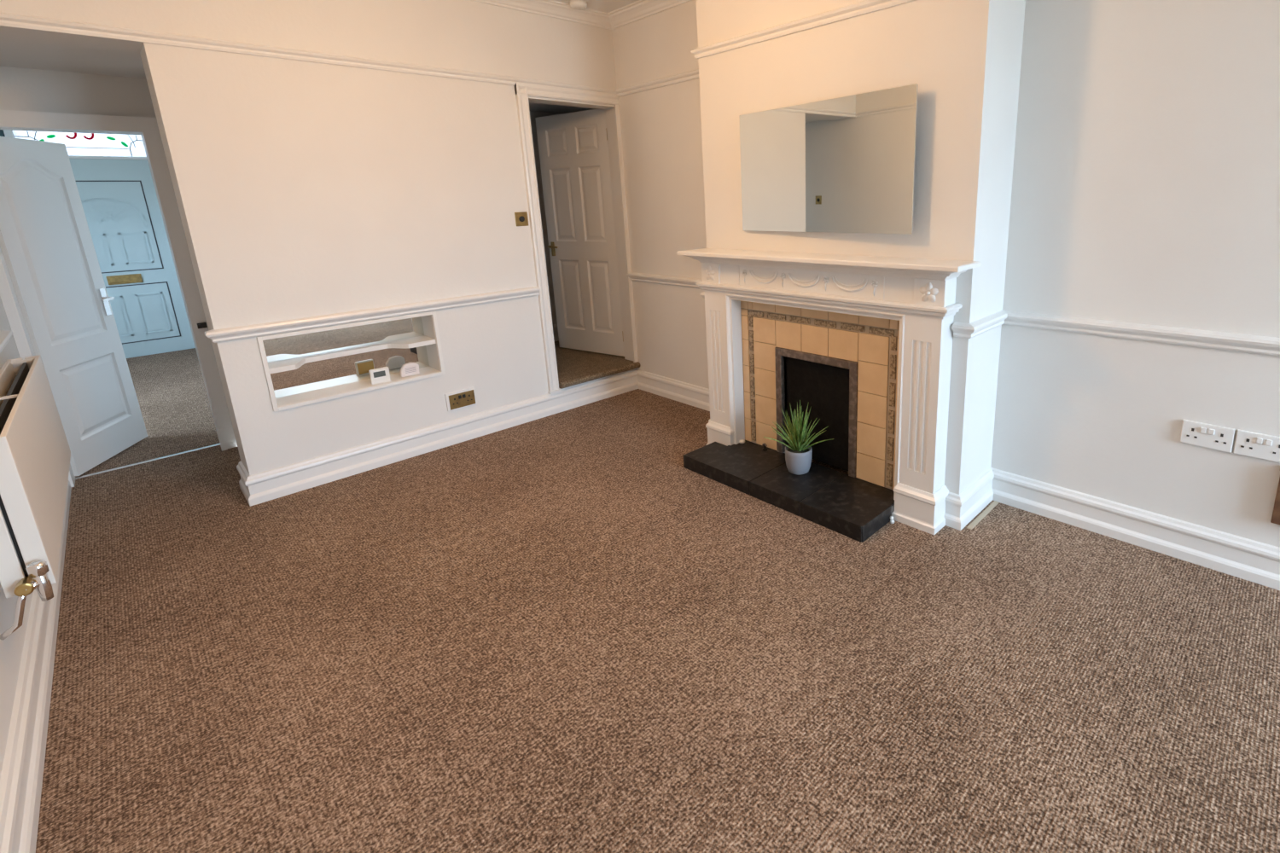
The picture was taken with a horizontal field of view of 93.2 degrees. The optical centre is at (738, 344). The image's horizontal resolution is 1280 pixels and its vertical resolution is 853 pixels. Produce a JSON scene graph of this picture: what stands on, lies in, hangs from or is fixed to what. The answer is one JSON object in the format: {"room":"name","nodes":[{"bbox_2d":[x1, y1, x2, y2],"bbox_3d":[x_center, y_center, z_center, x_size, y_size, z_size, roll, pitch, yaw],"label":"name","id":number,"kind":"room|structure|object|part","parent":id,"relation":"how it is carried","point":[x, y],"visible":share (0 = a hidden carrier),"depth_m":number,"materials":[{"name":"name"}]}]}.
{"room":"living room","nodes":[
{"label":"living room","id":0,"kind":"room"},
{"bbox_2d":[0,296,33,779],"bbox_3d":[-0.827,0.075,0.203,7.600,2.515,0.100,11,19,42],"label":"wall","id":1,"kind":"structure","parent":0,"point":[11,648],"depth_m":1.65,"materials":[{"name":"paint"}]},
{"bbox_2d":[0,330,12,353],"bbox_3d":[-0.634,0.475,0.219,7.230,0.058,0.034,11,19,42],"label":"rail","id":2,"kind":"object","parent":1,"relation":"attached to","point":[5,335],"visible":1,"depth_m":2.53,"materials":[{"name":"white paint"}]},
{"bbox_2d":[0,354,70,639],"bbox_3d":[-2.354,0.401,1.969,1.396,0.511,0.114,11,19,42],"label":"radiator","id":3,"kind":"object","parent":1,"relation":"attached to","point":[35,451],"visible":1,"depth_m":1.67,"materials":[{"name":"white metal"}]},
{"bbox_3d":[-2.383,0.358,1.970,1.340,0.425,0.040,11,19,42],"label":"panel","id":4,"kind":"part","parent":3,"relation":"part of","materials":[{"name":"white metal"}]},
{"bbox_2d":[0,481,71,852],"bbox_3d":[-0.745,1.214,0.529,7.600,0.142,0.028,11,19,42],"label":"baseboard","id":5,"kind":"structure","parent":1,"relation":"attached to","point":[22,771],"depth_m":1.54,"materials":[{"name":"white paint"}]},
{"bbox_2d":[0,25,145,78],"bbox_3d":[-3.048,-1.279,2.529,1.140,0.100,0.810,11,19,42],"label":"ceiling","id":6,"kind":"structure","parent":0,"point":[22,48],"depth_m":2.61,"materials":[{"name":"white paint"}]},
{"bbox_2d":[0,65,156,117],"bbox_3d":[-3.410,-0.457,2.502,0.885,2.620,1.865,11,19,42],"label":"wall","id":7,"kind":"structure","parent":0,"point":[21,89],"depth_m":2.96,"materials":[{"name":"paint"}]},
{"bbox_2d":[0,136,147,476],"bbox_3d":[-3.684,-0.206,3.282,0.157,1.755,0.590,-6,14,-16],"label":"door","id":8,"kind":"structure","parent":7,"relation":"in","point":[46,243],"depth_m":3.25,"materials":[{"name":"white paint"}]},
{"bbox_3d":[-3.699,-0.244,3.494,0.061,0.160,0.121,-6,14,-16],"label":"handle","id":9,"kind":"part","parent":8,"relation":"part of","materials":[{"name":"silver metal"}]},
{"bbox_2d":[0,110,237,487],"bbox_3d":[-3.330,-0.231,3.168,0.165,1.860,0.710,11,19,42],"label":"door frame","id":10,"kind":"structure","parent":7,"relation":"attached to","point":[148,128],"depth_m":3.18,"materials":[{"name":"white paint"}]},
{"bbox_2d":[197,322,207,328],"bbox_3d":[-3.030,-0.106,3.375,0.024,0.030,0.040,11,19,42],"label":"keep","id":11,"kind":"object","parent":10,"relation":"attached to","point":[200,325],"visible":1,"depth_m":3.38,"materials":[{"name":"black metal"}]},
{"bbox_2d":[0,0,637,475],"bbox_3d":[-2.084,-0.752,3.754,1.250,2.515,3.645,11,19,42],"label":"wall","id":12,"kind":"structure","parent":0,"point":[302,189],"depth_m":3.00,"materials":[{"name":"paint"}]},
{"bbox_2d":[256,310,445,412],"bbox_3d":[-2.036,0.056,3.176,0.193,0.369,0.799,11,19,42],"label":"wall niche","id":13,"kind":"object","parent":12,"relation":"attached to","point":[298,363],"visible":0.86,"depth_m":3.19,"materials":[{"name":"white paint"}]},
{"bbox_2d":[267,335,435,373],"bbox_3d":[-2.038,0.045,3.175,0.167,0.025,0.757,11,19,42],"label":"shelf","id":14,"kind":"object","parent":13,"relation":"attached to","point":[292,362],"depth_m":3.19,"materials":[{"name":"white wood"}]},
{"bbox_2d":[368,366,391,384],"bbox_3d":[-1.944,0.168,3.235,0.092,0.078,0.046,-14,18,-40],"label":"thermostat","id":15,"kind":"object","parent":13,"relation":"in","point":[379,375],"visible":1,"depth_m":3.22,"materials":[{"name":"white plastic"}]},
{"bbox_2d":[399,362,419,377],"bbox_3d":[-1.846,0.139,3.350,0.030,0.073,0.100,11,19,42],"label":"receiver","id":16,"kind":"object","parent":13,"relation":"in","point":[410,369],"visible":1,"depth_m":3.34,"materials":[{"name":"white plastic"}]},
{"bbox_2d":[203,286,540,343],"bbox_3d":[-1.820,-0.184,3.220,0.054,0.058,1.602,11,19,42],"label":"rail","id":17,"kind":"object","parent":12,"relation":"attached to","point":[285,326],"visible":1,"depth_m":3.07,"materials":[{"name":"white paint"}]},
{"bbox_2d":[236,369,638,506],"bbox_3d":[-1.633,0.460,3.734,0.283,0.142,2.318,11,19,42],"label":"baseboard","id":18,"kind":"structure","parent":12,"relation":"attached to","point":[261,487],"depth_m":3.36,"materials":[{"name":"white paint"}]},
{"bbox_2d":[444,387,476,411],"bbox_3d":[-1.636,0.323,3.522,0.017,0.106,0.167,11,19,42],"label":"double socket","id":19,"kind":"object","parent":12,"relation":"attached to","point":[461,398],"visible":1,"depth_m":3.52,"materials":[{"name":"gold metal"}]},
{"bbox_2d":[0,0,1029,96],"bbox_3d":[0.560,-0.925,0.739,6.600,0.044,2.945,11,19,42],"label":"rail","id":20,"kind":"object","parent":12,"relation":"attached to","point":[864,7],"visible":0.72,"depth_m":2.63,"materials":[{"name":"white paint"}]},
{"bbox_2d":[514,211,528,226],"bbox_3d":[-1.319,-0.763,3.636,0.014,0.084,0.080,11,19,42],"label":"light switch","id":21,"kind":"object","parent":12,"relation":"attached to","point":[521,219],"visible":1,"depth_m":3.63,"materials":[{"name":"gold metal"}]},
{"bbox_3d":[-1.316,-0.762,3.634,0.008,0.034,0.034,11,19,42],"label":"dimmer knob","id":22,"kind":"part","parent":21,"relation":"part of","materials":[{"name":"black plastic"}]},
{"bbox_2d":[552,324,558,341],"bbox_3d":[-1.694,-0.070,5.071,0.028,0.142,1.330,11,19,42],"label":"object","id":23,"kind":"structure","parent":12,"relation":"attached to","point":[555,326],"depth_m":5.17,"materials":[{"name":"black metal"}]},
{"bbox_2d":[514,82,637,394],"bbox_3d":[-1.058,-0.680,4.015,0.164,1.903,0.761,11,19,42],"label":"door frame","id":24,"kind":"structure","parent":12,"relation":"attached to","point":[525,94],"depth_m":3.88,"materials":[{"name":"white paint"}]},
{"bbox_2d":[535,109,624,356],"bbox_3d":[-1.180,-0.807,4.523,0.730,1.775,0.157,7,16,31],"label":"door","id":25,"kind":"structure","parent":12,"relation":"in","point":[573,147],"depth_m":4.50,"materials":[{"name":"white paint"}]},
{"bbox_3d":[-1.435,-0.739,4.647,0.118,0.110,0.061,7,16,31],"label":"handle","id":26,"kind":"part","parent":25,"relation":"part of","materials":[{"name":"gold metal"}]},
{"bbox_2d":[558,359,640,389],"bbox_3d":[-1.005,0.205,4.242,0.164,0.042,0.642,11,19,42],"label":"carpeted step","id":27,"kind":"structure","parent":12,"relation":"on","point":[592,374],"depth_m":4.20,"materials":[{"name":"brown carpet"}]},
{"bbox_2d":[529,102,597,113],"bbox_3d":[-1.451,-1.814,4.299,1.130,0.120,1.600,11,19,42],"label":"ceiling","id":28,"kind":"structure","parent":0,"point":[534,107],"depth_m":4.68,"materials":[{"name":"white paint"}]},
{"bbox_2d":[554,340,624,376],"bbox_3d":[-1.405,0.131,4.719,1.080,0.100,1.500,11,19,42],"label":"floor","id":29,"kind":"structure","parent":0,"point":[568,361],"depth_m":4.53,"materials":[{"name":"brown carpet"}]},
{"bbox_2d":[553,0,638,12],"bbox_3d":[0.488,-1.419,0.673,6.955,0.080,3.145,11,19,42],"label":"ceiling","id":30,"kind":"structure","parent":0,"point":[607,6],"depth_m":3.60,"materials":[{"name":"white paint"}]},
{"bbox_2d":[568,0,587,9],"bbox_3d":[-0.958,-2.024,3.569,0.108,0.028,0.108,11,19,42],"label":"ceiling fitting","id":31,"kind":"object","parent":30,"relation":"attached to","point":[575,4],"visible":1,"depth_m":3.54,"materials":[{"name":"white plastic"}]},
{"bbox_2d":[470,0,692,29],"bbox_3d":[0.546,-1.336,0.639,6.600,0.068,2.945,11,19,42],"label":"coving","id":32,"kind":"structure","parent":30,"relation":"attached to","point":[640,9],"depth_m":3.60,"materials":[{"name":"white paint"}]},
{"bbox_2d":[35,348,1279,852],"bbox_3d":[-1.460,0.843,2.572,11.700,0.060,4.150,11,19,42],"label":"floor","id":33,"kind":"structure","parent":0,"point":[556,633],"depth_m":1.78,"materials":[{"name":"carpet"}]},
{"bbox_2d":[75,443,220,479],"bbox_3d":[-3.351,0.664,3.415,0.030,0.006,0.599,11,19,42],"label":"threshold strip","id":34,"kind":"object","parent":33,"relation":"on","point":[217,445],"visible":0.92,"depth_m":3.39,"materials":[{"name":"silver metal"}]},
{"bbox_2d":[683,440,894,542],"bbox_3d":[0.225,0.650,2.865,1.075,0.070,0.355,11,19,42],"label":"hearth","id":35,"kind":"object","parent":33,"relation":"on","point":[856,509],"visible":0.89,"depth_m":2.73,"materials":[{"name":"grey stone"}]},
{"bbox_2d":[762,442,767,450],"bbox_3d":[0.135,0.533,3.128,0.036,0.036,0.028,11,19,42],"label":"tap","id":36,"kind":"object","parent":35,"relation":"on","point":[764,445],"visible":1,"depth_m":3.12,"materials":[{"name":"black metal"}]},
{"bbox_2d":[763,400,833,475],"bbox_3d":[0.291,0.436,2.829,0.317,0.357,0.307,11,19,42],"label":"potted plant","id":37,"kind":"object","parent":35,"relation":"on","point":[798,452],"visible":1,"depth_m":2.81,"materials":[{"name":"green plant"}]},
{"bbox_3d":[0.286,0.551,2.859,0.129,0.120,0.129,11,19,42],"label":"pot","id":38,"kind":"part","parent":37,"relation":"part of","materials":[{"name":"grey ceramic"}]},
{"bbox_2d":[677,248,981,535],"bbox_3d":[0.307,0.140,2.772,1.488,1.098,0.196,11,19,42],"label":"fireplace surround","id":39,"kind":"object","parent":33,"relation":"on","point":[919,293],"visible":0.98,"depth_m":2.47,"materials":[{"name":"white paint"}]},
{"bbox_3d":[0.333,0.202,2.813,1.000,0.818,0.086,11,19,42],"label":"moulding","id":40,"kind":"part","parent":39,"relation":"part of","materials":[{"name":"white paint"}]},
{"bbox_2d":[740,300,899,490],"bbox_3d":[0.380,0.188,2.861,1.010,0.818,0.058,11,19,42],"label":"fireplace insert","id":41,"kind":"object","parent":39,"relation":"in","point":[844,367],"visible":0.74,"depth_m":2.82,"materials":[{"name":"beige tile"}]},
{"bbox_3d":[0.381,0.314,2.895,0.476,0.558,0.058,11,19,42],"label":"metal frame","id":42,"kind":"part","parent":41,"relation":"part of","materials":[{"name":"grey metal"}]},
{"bbox_3d":[0.393,0.329,2.913,0.398,0.520,0.022,11,19,42],"label":"fire plate","id":43,"kind":"part","parent":41,"relation":"part of","materials":[{"name":"black metal"}]},
{"bbox_3d":[0.318,-0.217,2.709,1.368,0.046,0.132,11,19,42],"label":"bed moulding","id":44,"kind":"part","parent":39,"relation":"part of","materials":[{"name":"white paint"}]},
{"bbox_2d":[677,248,981,280],"bbox_3d":[0.291,-0.362,2.650,1.488,0.063,0.196,11,19,42],"label":"mantel shelf","id":45,"kind":"object","parent":39,"relation":"attached to","point":[853,266],"depth_m":2.49,"materials":[{"name":"white paint"}]},
{"bbox_2d":[890,516,894,523],"bbox_3d":[0.648,0.741,2.524,0.019,0.027,0.023,-10,16,-30],"label":"pipe stub","id":46,"kind":"object","parent":33,"relation":"on","point":[892,521],"visible":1,"depth_m":2.52,"materials":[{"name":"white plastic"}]},
{"bbox_2d":[966,500,998,529],"bbox_3d":[1.050,0.731,2.563,0.020,0.004,0.290,11,19,42],"label":"strip","id":47,"kind":"object","parent":33,"relation":"on","point":[994,503],"visible":1,"depth_m":2.56,"materials":[{"name":"beige wood"}]},
{"bbox_2d":[695,0,1025,494],"bbox_3d":[0.462,-0.600,2.794,1.445,2.515,0.334,11,19,42],"label":"wall","id":48,"kind":"structure","parent":0,"point":[963,57],"depth_m":2.37,"materials":[{"name":"paint"}]},
{"bbox_2d":[739,83,918,234],"bbox_3d":[0.354,-0.763,2.592,0.054,0.540,0.945,-14,18,-41],"label":"wall mirror","id":49,"kind":"object","parent":48,"relation":"attached to","point":[845,164],"visible":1,"depth_m":2.51,"materials":[{"name":"clear mirror glass"}]},
{"bbox_2d":[611,0,1279,547],"bbox_3d":[1.634,-0.442,1.992,6.600,2.515,0.100,11,19,42],"label":"wall","id":50,"kind":"structure","parent":0,"point":[1146,178],"depth_m":2.19,"materials":[{"name":"paint"}]},
{"bbox_2d":[626,272,704,298],"bbox_3d":[-0.456,-0.367,3.740,1.235,0.058,0.368,11,19,42],"label":"rail","id":51,"kind":"object","parent":50,"relation":"attached to","point":[676,281],"visible":0.38,"depth_m":3.98,"materials":[{"name":"white paint"}]},
{"bbox_2d":[636,369,709,421],"bbox_3d":[-0.428,0.376,3.922,1.240,0.142,0.362,11,19,42],"label":"baseboard","id":52,"kind":"structure","parent":50,"relation":"attached to","point":[693,395],"depth_m":4.15,"materials":[{"name":"white paint"}]},
{"bbox_2d":[944,467,1279,590],"bbox_3d":[2.435,0.935,1.251,4.050,0.142,0.362,11,19,42],"label":"baseboard","id":53,"kind":"structure","parent":50,"relation":"attached to","point":[1252,561],"depth_m":2.33,"materials":[{"name":"white paint"}]},
{"bbox_2d":[951,309,1279,356],"bbox_3d":[2.411,0.197,1.067,4.044,0.058,0.368,11,19,42],"label":"rail","id":54,"kind":"object","parent":50,"relation":"attached to","point":[1222,340],"visible":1,"depth_m":2.20,"materials":[{"name":"white paint"}]},
{"bbox_2d":[1180,419,1235,452],"bbox_3d":[1.649,0.323,2.105,0.146,0.086,0.017,11,19,42],"label":"double socket","id":55,"kind":"object","parent":50,"relation":"attached to","point":[1218,438],"visible":1,"depth_m":2.10,"materials":[{"name":"white plastic"}]},
{"bbox_2d":[1233,429,1279,462],"bbox_3d":[1.758,0.344,2.003,0.146,0.086,0.017,11,19,42],"label":"double socket","id":56,"kind":"object","parent":50,"relation":"attached to","point":[1248,444],"visible":1,"depth_m":2.01,"materials":[{"name":"white plastic"}]},
{"bbox_2d":[1270,477,1279,524],"bbox_3d":[1.891,0.520,1.909,0.267,0.200,0.034,11,19,42],"label":"wall box","id":57,"kind":"object","parent":50,"relation":"attached to","point":[1276,513],"visible":1,"depth_m":1.99,"materials":[{"name":"brown wood"}]},
{"bbox_3d":[-5.099,-0.840,4.124,3.860,2.700,2.150,11,19,42],"label":"wall","id":58,"kind":"structure","parent":0,"visible":0},
{"bbox_2d":[0,129,5,136],"bbox_3d":[-6.430,-1.393,5.255,0.010,1.520,0.150,11,19,42],"label":"window","id":59,"kind":"structure","parent":58,"relation":"in","point":[2,134],"depth_m":5.19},
{"bbox_2d":[3,129,147,160],"bbox_3d":[-6.110,-1.063,5.675,0.100,2.460,1.130,11,19,42],"label":"door frame","id":60,"kind":"structure","parent":58,"relation":"attached to","point":[7,133],"depth_m":5.59,"materials":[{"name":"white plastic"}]},
{"bbox_2d":[12,130,146,157],"bbox_3d":[-6.060,-1.996,5.518,0.012,0.498,0.864,11,19,42],"label":"window","id":61,"kind":"structure","parent":58,"relation":"in","point":[77,144],"depth_m":5.58,"materials":[{"name":"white glass"}]},
{"bbox_3d":[-6.064,-1.885,5.532,0.005,0.090,0.573,11,19,42],"label":"glass","id":62,"kind":"part","parent":61,"relation":"part of","materials":[{"name":"glass"}]},
{"bbox_2d":[69,158,195,358],"bbox_3d":[-6.024,-0.810,5.810,0.072,1.898,0.860,11,19,42],"label":"door","id":63,"kind":"structure","parent":58,"relation":"in","point":[119,197],"depth_m":5.87,"materials":[{"name":"white"}]},
{"bbox_3d":[-6.007,-0.748,5.811,0.018,1.348,0.500,11,19,42],"label":"panel moulding","id":64,"kind":"part","parent":63,"relation":"part of","materials":[{"name":"white wood"}]}
]}

